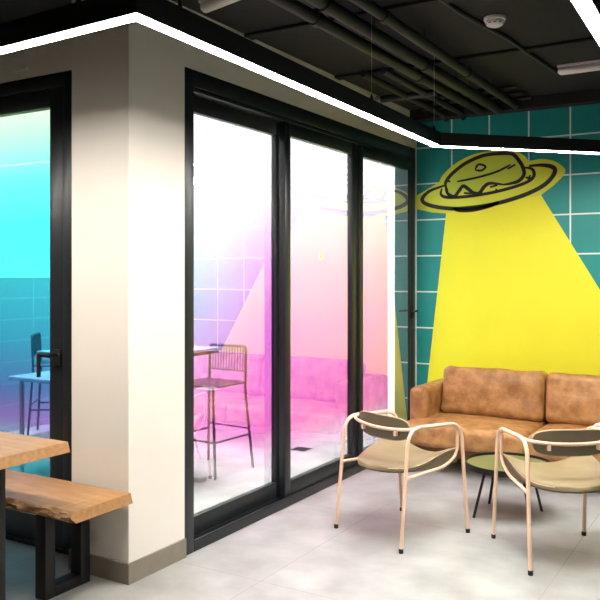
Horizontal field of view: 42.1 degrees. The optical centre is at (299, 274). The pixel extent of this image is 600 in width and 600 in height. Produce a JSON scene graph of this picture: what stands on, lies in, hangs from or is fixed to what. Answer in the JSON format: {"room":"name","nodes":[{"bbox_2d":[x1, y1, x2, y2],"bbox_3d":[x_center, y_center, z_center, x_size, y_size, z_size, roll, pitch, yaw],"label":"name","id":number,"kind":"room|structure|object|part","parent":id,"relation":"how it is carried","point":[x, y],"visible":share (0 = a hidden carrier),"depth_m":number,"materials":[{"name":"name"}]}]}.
{"room":"eatery","nodes":[
{"label":"eatery","id":0,"kind":"room"},
{"bbox_2d":[0,37,71,83],"bbox_3d":[-2.308,0.035,4.832,2.688,2.870,0.150,0,0,31],"label":"wall","id":1,"kind":"structure","parent":0,"point":[55,56],"depth_m":4.21,"materials":[{"name":"white paint"}]},
{"bbox_2d":[14,67,27,71],"bbox_3d":[-1.526,-1.126,4.271,0.105,0.016,0.008,0,0,31],"label":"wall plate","id":2,"kind":"object","parent":1,"relation":"attached to","point":[23,68],"visible":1,"depth_m":4.27,"materials":[{"name":"white plastic"}]},
{"bbox_2d":[0,70,71,554],"bbox_3d":[-1.860,0.199,4.508,1.584,2.543,0.186,0,0,31],"label":"door","id":3,"kind":"structure","parent":1,"relation":"in","point":[36,112],"depth_m":4.26,"materials":[{"name":"glass"}]},
{"bbox_3d":[-1.859,0.205,4.513,1.245,2.230,0.004,0,0,31],"label":"glass pane","id":4,"kind":"part","parent":3,"relation":"part of","materials":[{"name":"glass"}]},
{"bbox_3d":[-1.329,0.468,4.129,0.111,0.145,0.080,0,0,31],"label":"handle","id":5,"kind":"part","parent":3,"relation":"part of","materials":[{"name":"metal"}]},
{"bbox_2d":[72,0,184,562],"bbox_3d":[-0.928,0.035,4.021,0.512,2.870,0.416,0,0,31],"label":"pillar","id":6,"kind":"structure","parent":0,"point":[128,79],"depth_m":3.83,"materials":[{"name":"white paint"}]},
{"bbox_2d":[69,538,185,584],"bbox_3d":[-0.875,1.421,3.982,0.404,0.098,0.428,0,0,31],"label":"baseboard","id":7,"kind":"structure","parent":6,"relation":"attached to","point":[102,567],"depth_m":3.80,"materials":[{"name":"grey tile"}]},
{"bbox_2d":[0,0,599,109],"bbox_3d":[-0.490,-1.475,2.892,8.100,0.150,8.430,0,0,31],"label":"ceiling","id":8,"kind":"structure","parent":0,"point":[528,23],"depth_m":4.58,"materials":[{"name":"black concrete"}]},
{"bbox_2d":[198,0,239,12],"bbox_3d":[-0.280,-1.367,3.767,0.060,0.066,0.620,0,0,-45],"label":"lamp","id":9,"kind":"object","parent":8,"relation":"attached to","point":[206,6],"visible":1,"depth_m":3.90,"materials":[{"name":"white plastic"}]},
{"bbox_2d":[0,0,599,153],"bbox_3d":[-0.435,-1.107,3.655,5.756,0.587,2.422,0,0,-9],"label":"linear pendant light","id":10,"kind":"object","parent":8,"relation":"hanging from","point":[80,17],"visible":0.96,"depth_m":2.90,"materials":[{"name":"metal"}]},
{"bbox_2d":[244,0,463,39],"bbox_3d":[1.666,-1.390,3.379,4.600,0.020,0.080,0,0,31],"label":"ceiling beam","id":11,"kind":"structure","parent":8,"relation":"attached to","point":[419,4],"depth_m":4.20,"materials":[{"name":"black concrete"}]},
{"bbox_2d":[268,0,484,114],"bbox_3d":[0.272,-1.339,4.330,0.081,0.122,4.580,0,0,31],"label":"ceiling pipe","id":12,"kind":"object","parent":8,"relation":"attached to","point":[313,17],"visible":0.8,"depth_m":4.50,"materials":[{"name":"black metal"}]},
{"bbox_2d":[304,0,502,113],"bbox_3d":[0.404,-1.333,4.239,0.089,0.134,4.560,0,0,31],"label":"ceiling pipe","id":13,"kind":"object","parent":8,"relation":"attached to","point":[332,8],"visible":0.98,"depth_m":4.47,"materials":[{"name":"black metal"}]},
{"bbox_2d":[360,70,448,121],"bbox_3d":[0.824,-1.321,5.864,0.047,0.086,1.580,0,0,31],"label":"ceiling pipe","id":14,"kind":"object","parent":8,"relation":"attached to","point":[363,73],"visible":1,"depth_m":5.67,"materials":[{"name":"black metal"}]},
{"bbox_2d":[374,89,437,102],"bbox_3d":[0.788,-1.330,5.805,0.490,0.060,0.058,0,0,31],"label":"ceiling pipe","id":15,"kind":"object","parent":8,"relation":"attached to","point":[410,95],"visible":0.81,"depth_m":5.80,"materials":[{"name":"metal"}]},
{"bbox_2d":[380,67,465,119],"bbox_3d":[0.952,-1.321,5.787,0.047,0.086,1.580,0,0,31],"label":"ceiling pipe","id":16,"kind":"object","parent":8,"relation":"attached to","point":[385,71],"visible":1,"depth_m":5.59,"materials":[{"name":"black metal"}]},
{"bbox_2d":[349,0,519,108],"bbox_3d":[0.522,-1.342,4.134,0.071,0.117,4.500,0,0,31],"label":"ceiling pipe","id":17,"kind":"object","parent":8,"relation":"attached to","point":[384,16],"visible":1,"depth_m":4.45,"materials":[{"name":"black metal"}]},
{"bbox_2d":[402,84,516,101],"bbox_3d":[1.183,-1.365,5.871,0.890,0.028,0.027,0,0,31],"label":"conduit","id":18,"kind":"object","parent":8,"relation":"attached to","point":[515,85],"visible":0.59,"depth_m":5.75,"materials":[{"name":"black metal"}]},
{"bbox_2d":[334,37,596,79],"bbox_3d":[2.231,-1.390,4.323,4.600,0.020,0.080,0,0,31],"label":"ceiling beam","id":19,"kind":"structure","parent":8,"relation":"attached to","point":[590,40],"depth_m":4.88,"materials":[{"name":"black concrete"}]},
{"bbox_2d":[412,90,523,106],"bbox_3d":[1.286,-1.365,6.043,0.890,0.028,0.027,0,0,31],"label":"conduit","id":20,"kind":"object","parent":8,"relation":"attached to","point":[520,91],"visible":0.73,"depth_m":5.94,"materials":[{"name":"black metal"}]},
{"bbox_2d":[421,95,530,110],"bbox_3d":[1.389,-1.365,6.214,0.890,0.028,0.027,0,0,31],"label":"conduit","id":21,"kind":"object","parent":8,"relation":"attached to","point":[529,96],"visible":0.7,"depth_m":6.11,"materials":[{"name":"black metal"}]},
{"bbox_2d":[484,14,505,27],"bbox_3d":[1.059,-1.375,4.244,0.116,0.049,0.116,0,0,31],"label":"smoke detector","id":22,"kind":"object","parent":8,"relation":"attached to","point":[494,20],"visible":1,"depth_m":4.21,"materials":[{"name":"white plastic"}]},
{"bbox_2d":[439,0,557,73],"bbox_3d":[1.091,-1.385,4.395,2.517,0.024,0.422,0,0,-44],"label":"conduit","id":23,"kind":"object","parent":8,"relation":"attached to","point":[450,5],"visible":0.8,"depth_m":4.45,"materials":[{"name":"black metal"}]},
{"bbox_2d":[557,59,599,74],"bbox_3d":[1.983,-1.367,5.066,0.600,0.066,0.060,0,0,31],"label":"lamp","id":24,"kind":"object","parent":8,"relation":"attached to","point":[592,65],"visible":1,"depth_m":5.13,"materials":[{"name":"white plastic"}]},
{"bbox_2d":[570,0,599,46],"bbox_3d":[1.086,-1.107,2.748,0.076,0.587,4.101,0,0,30],"label":"linear pendant light","id":25,"kind":"object","parent":8,"relation":"hanging from","point":[588,10],"visible":1,"depth_m":2.43,"materials":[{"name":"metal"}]},
{"bbox_2d":[185,7,414,148],"bbox_3d":[0.129,-1.245,5.445,0.160,0.310,3.114,0,0,31],"label":"wall","id":26,"kind":"structure","parent":0,"point":[197,59],"depth_m":4.92,"materials":[{"name":"white paint"}]},
{"bbox_2d":[185,67,417,555],"bbox_3d":[0.161,0.191,5.426,0.214,2.558,3.114,0,0,31],"label":"door","id":27,"kind":"structure","parent":26,"relation":"in","point":[286,300],"depth_m":4.95,"materials":[{"name":"glass"}]},
{"bbox_3d":[-0.403,0.215,4.591,0.004,2.220,0.925,0,0,31],"label":"glass pane","id":28,"kind":"part","parent":27,"relation":"part of","materials":[{"name":"clear glass"}]},
{"bbox_3d":[-0.387,0.231,4.618,0.040,2.411,1.003,0,0,31],"label":"sliding panel","id":29,"kind":"part","parent":27,"relation":"part of","materials":[{"name":"glass"}]},
{"bbox_3d":[0.149,0.231,5.397,0.046,2.411,1.020,0,0,31],"label":"sliding panel","id":30,"kind":"part","parent":27,"relation":"part of","materials":[{"name":"glass"}]},
{"bbox_3d":[0.145,0.215,5.390,0.004,2.220,0.872,0,0,31],"label":"glass pane","id":31,"kind":"part","parent":27,"relation":"part of","materials":[{"name":"glass"}]},
{"bbox_3d":[0.586,0.215,6.063,0.004,2.220,0.455,0,0,31],"label":"glass pane","id":32,"kind":"part","parent":27,"relation":"part of","materials":[{"name":"glass"}]},
{"bbox_3d":[0.673,0.231,6.247,0.050,2.411,0.969,0,0,31],"label":"fixed panel","id":33,"kind":"part","parent":27,"relation":"part of","materials":[{"name":"glass"}]},
{"bbox_3d":[0.958,0.315,6.612,0.064,0.110,0.120,0,0,31],"label":"handle","id":34,"kind":"part","parent":27,"relation":"part of","materials":[{"name":"metal"}]},
{"bbox_2d":[395,146,413,420],"bbox_3d":[0.905,0.190,6.702,0.116,2.560,0.160,0,0,31],"label":"trim","id":35,"kind":"structure","parent":26,"relation":"attached to","point":[401,176],"depth_m":6.63,"materials":[{"name":"black metal"}]},
{"bbox_2d":[5,458,599,599],"bbox_3d":[-0.490,1.520,2.892,7.800,0.100,8.130,0,0,31],"label":"floor","id":36,"kind":"structure","parent":0,"point":[295,552],"depth_m":4.10,"materials":[{"name":"concrete"}]},
{"bbox_2d":[0,431,69,599],"bbox_3d":[-1.613,1.095,3.246,0.950,0.750,0.837,0,0,31],"label":"dining table","id":37,"kind":"object","parent":36,"relation":"on","point":[15,449],"visible":1,"depth_m":3.32,"materials":[{"name":"brown wood"}]},
{"bbox_2d":[5,469,132,599],"bbox_3d":[-1.486,1.245,3.841,1.415,0.450,0.386,0,0,31],"label":"bench","id":38,"kind":"object","parent":36,"relation":"on","point":[49,499],"visible":0.95,"depth_m":3.58,"materials":[{"name":"brown wood"}]},
{"bbox_3d":[-1.106,1.268,3.646,0.068,0.404,0.270,0,0,31],"label":"leg","id":39,"kind":"part","parent":38,"relation":"part of","materials":[{"name":"black metal"}]},
{"bbox_3d":[-1.486,1.043,3.841,1.415,0.046,0.386,0,0,31],"label":"seat","id":40,"kind":"part","parent":38,"relation":"part of","materials":[{"name":"brown wood"}]},
{"bbox_2d":[334,410,469,553],"bbox_3d":[0.584,1.124,4.492,0.563,0.692,0.549,0,0,-38],"label":"armchair","id":41,"kind":"object","parent":36,"relation":"on","point":[392,453],"visible":1,"depth_m":4.39,"materials":[{"name":"beige metal"}]},
{"bbox_3d":[0.425,1.137,4.695,0.559,0.644,0.029,0,0,-38],"label":"frame","id":42,"kind":"part","parent":41,"relation":"part of","materials":[{"name":"beige metal"}]},
{"bbox_3d":[0.461,0.850,4.396,0.058,0.136,0.405,0,0,-38],"label":"backrest","id":43,"kind":"part","parent":41,"relation":"part of","materials":[{"name":"green leather"}]},
{"bbox_3d":[0.469,0.839,4.402,0.108,0.044,0.523,0,0,-38],"label":"rail","id":44,"kind":"part","parent":41,"relation":"part of","materials":[{"name":"beige metal"}]},
{"bbox_3d":[0.568,1.023,4.479,0.497,0.094,0.473,0,0,-38],"label":"seat","id":45,"kind":"part","parent":41,"relation":"part of","materials":[{"name":"green leather"}]},
{"bbox_3d":[0.743,1.137,4.289,0.559,0.644,0.029,0,0,-38],"label":"frame","id":46,"kind":"part","parent":41,"relation":"part of","materials":[{"name":"beige metal"}]},
{"bbox_2d":[405,366,599,462],"bbox_3d":[1.760,1.097,5.729,1.907,0.746,0.875,0,0,31],"label":"sofa","id":47,"kind":"object","parent":36,"relation":"on","point":[482,401],"visible":0.8,"depth_m":5.83,"materials":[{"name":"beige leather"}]},
{"bbox_3d":[1.068,1.102,6.285,0.148,0.468,0.633,0,0,31],"label":"arm","id":48,"kind":"part","parent":47,"relation":"part of","materials":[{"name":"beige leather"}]},
{"bbox_2d":[405,412,544,453],"bbox_3d":[1.309,1.175,5.877,0.938,0.188,0.666,0,0,31],"label":"seat cushion","id":49,"kind":"object","parent":47,"relation":"on","point":[479,429],"depth_m":5.69,"materials":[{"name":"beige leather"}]},
{"bbox_2d":[441,366,547,421],"bbox_3d":[1.508,0.920,6.090,0.814,0.395,0.230,0,-9,31],"label":"cushion","id":50,"kind":"object","parent":47,"relation":"on","point":[495,393],"depth_m":5.98,"materials":[{"name":"brown leather"}]},
{"bbox_2d":[527,423,599,462],"bbox_3d":[2.114,1.175,5.396,0.940,0.189,0.666,0,0,31],"label":"seat cushion","id":51,"kind":"object","parent":47,"relation":"on","point":[541,426],"depth_m":5.54,"materials":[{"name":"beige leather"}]},
{"bbox_2d":[545,372,599,425],"bbox_3d":[2.208,0.923,5.673,0.823,0.392,0.224,0,-9,31],"label":"cushion","id":52,"kind":"object","parent":47,"relation":"on","point":[570,399],"depth_m":5.69,"materials":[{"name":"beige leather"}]},
{"bbox_2d":[465,452,550,525],"bbox_3d":[1.281,1.309,4.787,0.528,0.327,0.528,0,0,31],"label":"coffee table","id":53,"kind":"object","parent":36,"relation":"on","point":[481,463],"visible":0.48,"depth_m":4.83,"materials":[{"name":"green laminate"}]},
{"bbox_3d":[1.091,1.325,4.736,0.097,0.294,0.017,0,0,-15],"label":"leg","id":54,"kind":"part","parent":53,"relation":"part of","materials":[{"name":"black metal"}]},
{"bbox_3d":[1.227,1.325,4.974,0.017,0.294,0.096,0,0,-16],"label":"leg","id":55,"kind":"part","parent":53,"relation":"part of","materials":[{"name":"black metal"}]},
{"bbox_3d":[1.467,1.325,4.842,0.096,0.294,0.017,0,0,-17],"label":"leg","id":56,"kind":"part","parent":53,"relation":"part of","materials":[{"name":"black metal"}]},
{"bbox_2d":[491,426,599,575],"bbox_3d":[1.366,1.124,4.112,0.549,0.692,0.563,0,0,-5],"label":"armchair","id":57,"kind":"object","parent":36,"relation":"on","point":[579,473],"visible":1,"depth_m":3.95,"materials":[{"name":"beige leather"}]},
{"bbox_3d":[1.109,1.137,4.089,0.029,0.644,0.559,0,0,-5],"label":"frame","id":58,"kind":"part","parent":57,"relation":"part of","materials":[{"name":"beige metal"}]},
{"bbox_3d":[1.367,1.023,4.091,0.473,0.094,0.497,0,0,-5],"label":"seat","id":59,"kind":"part","parent":57,"relation":"part of","materials":[{"name":"green leather"}]},
{"bbox_3d":[1.379,0.839,3.966,0.523,0.044,0.108,0,0,-5],"label":"rail","id":60,"kind":"part","parent":57,"relation":"part of","materials":[{"name":"beige metal"}]},
{"bbox_3d":[1.379,0.850,3.956,0.405,0.136,0.058,0,0,-5],"label":"backrest","id":61,"kind":"part","parent":57,"relation":"part of","materials":[{"name":"green leather"}]},
{"bbox_3d":[1.623,1.137,4.135,0.029,0.644,0.559,0,0,-5],"label":"frame","id":62,"kind":"part","parent":57,"relation":"part of","materials":[{"name":"beige metal"}]},
{"bbox_2d":[194,104,599,415],"bbox_3d":[-0.851,-0.980,7.934,13.600,5.100,0.150,0,0,31],"label":"wall","id":63,"kind":"structure","parent":0,"point":[574,200],"depth_m":6.73,"materials":[{"name":"teal paint"}]},
{"bbox_2d":[410,88,599,122],"bbox_3d":[2.938,-1.355,5.502,4.600,0.090,0.130,0,0,31],"label":"trim","id":64,"kind":"structure","parent":63,"relation":"attached to","point":[591,96],"depth_m":6.10,"materials":[{"name":"black metal"}]},
{"bbox_2d":[416,150,599,382],"bbox_3d":[1.990,0.225,6.144,2.307,2.482,0.002,0,0,31],"label":"wall mural","id":65,"kind":"object","parent":63,"relation":"attached to","point":[514,292],"visible":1,"depth_m":6.32,"materials":[{"name":"yellow paint"}]}
]}

